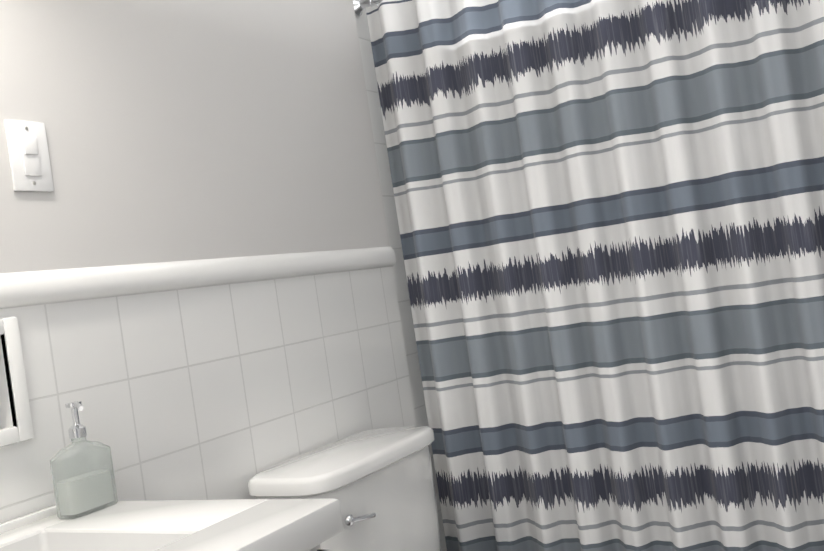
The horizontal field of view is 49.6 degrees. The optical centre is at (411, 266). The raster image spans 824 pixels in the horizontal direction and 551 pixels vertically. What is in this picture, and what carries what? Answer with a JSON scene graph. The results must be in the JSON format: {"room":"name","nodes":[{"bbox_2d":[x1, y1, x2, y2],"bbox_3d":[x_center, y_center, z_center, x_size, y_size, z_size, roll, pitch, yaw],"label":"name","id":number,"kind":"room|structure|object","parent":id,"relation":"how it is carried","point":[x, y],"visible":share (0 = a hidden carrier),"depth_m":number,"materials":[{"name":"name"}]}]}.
{"room":"bathroom","nodes":[
{"label":"bathroom","id":0,"kind":"room"},
{"bbox_2d":[0,0,446,550],"bbox_3d":[-0.404,0.021,1.949,0.140,2.460,3.045,-9,-1,30],"label":"wall","id":1,"kind":"structure","parent":0,"point":[181,130],"depth_m":1.79,"materials":[{"name":"paint"}]},
{"bbox_2d":[0,317,33,446],"bbox_3d":[-0.674,0.183,1.349,0.082,0.193,0.148,-9,-1,30],"label":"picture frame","id":2,"kind":"object","parent":1,"relation":"attached to","point":[16,426],"visible":1,"depth_m":1.38,"materials":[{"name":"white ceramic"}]},
{"bbox_2d":[4,119,53,191],"bbox_3d":[-0.627,-0.182,1.464,0.010,0.117,0.075,-9,-1,30],"label":"switch plate","id":3,"kind":"object","parent":1,"relation":"attached to","point":[28,153],"visible":1,"depth_m":1.46,"materials":[{"name":"white plastic"}]},
{"bbox_2d":[0,247,395,307],"bbox_3d":[-0.537,0.026,1.558,0.014,0.054,1.985,-9,-1,30],"label":"trim","id":4,"kind":"structure","parent":1,"relation":"attached to","point":[34,287],"depth_m":1.69,"materials":[{"name":"white ceramic"}]},
{"bbox_2d":[353,0,823,550],"bbox_3d":[0.593,0.101,2.101,1.458,1.943,0.116,-9,-1,30],"label":"shower curtain","id":5,"kind":"object","parent":1,"relation":"attached to","point":[611,220],"visible":1,"depth_m":2.15,"materials":[{"name":"multicoloured fabric"}]},
{"bbox_3d":[0.149,1.190,0.908,1.910,0.060,4.600,-9,-1,30],"label":"floor","id":6,"kind":"structure","parent":0,"visible":0},
{"bbox_2d":[0,499,342,550],"bbox_3d":[-0.474,0.740,0.946,0.523,1.014,0.891,-9,-1,30],"label":"sink","id":7,"kind":"object","parent":6,"relation":"on","point":[250,525],"visible":0.85,"depth_m":1.22,"materials":[{"name":"white ceramic"}]},
{"bbox_2d":[50,401,117,518],"bbox_3d":[-0.506,0.293,1.380,0.065,0.172,0.092,-9,-1,30],"label":"soap dispenser","id":8,"kind":"object","parent":7,"relation":"on","point":[86,493],"visible":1,"depth_m":1.37,"materials":[{"name":"clear glass"}]},
{"bbox_2d":[248,426,440,550],"bbox_3d":[0.128,0.766,1.791,0.701,0.819,0.492,-9,-1,30],"label":"toilet","id":9,"kind":"object","parent":6,"relation":"on","point":[378,484],"visible":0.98,"depth_m":1.84,"materials":[{"name":"white ceramic"}]}
]}

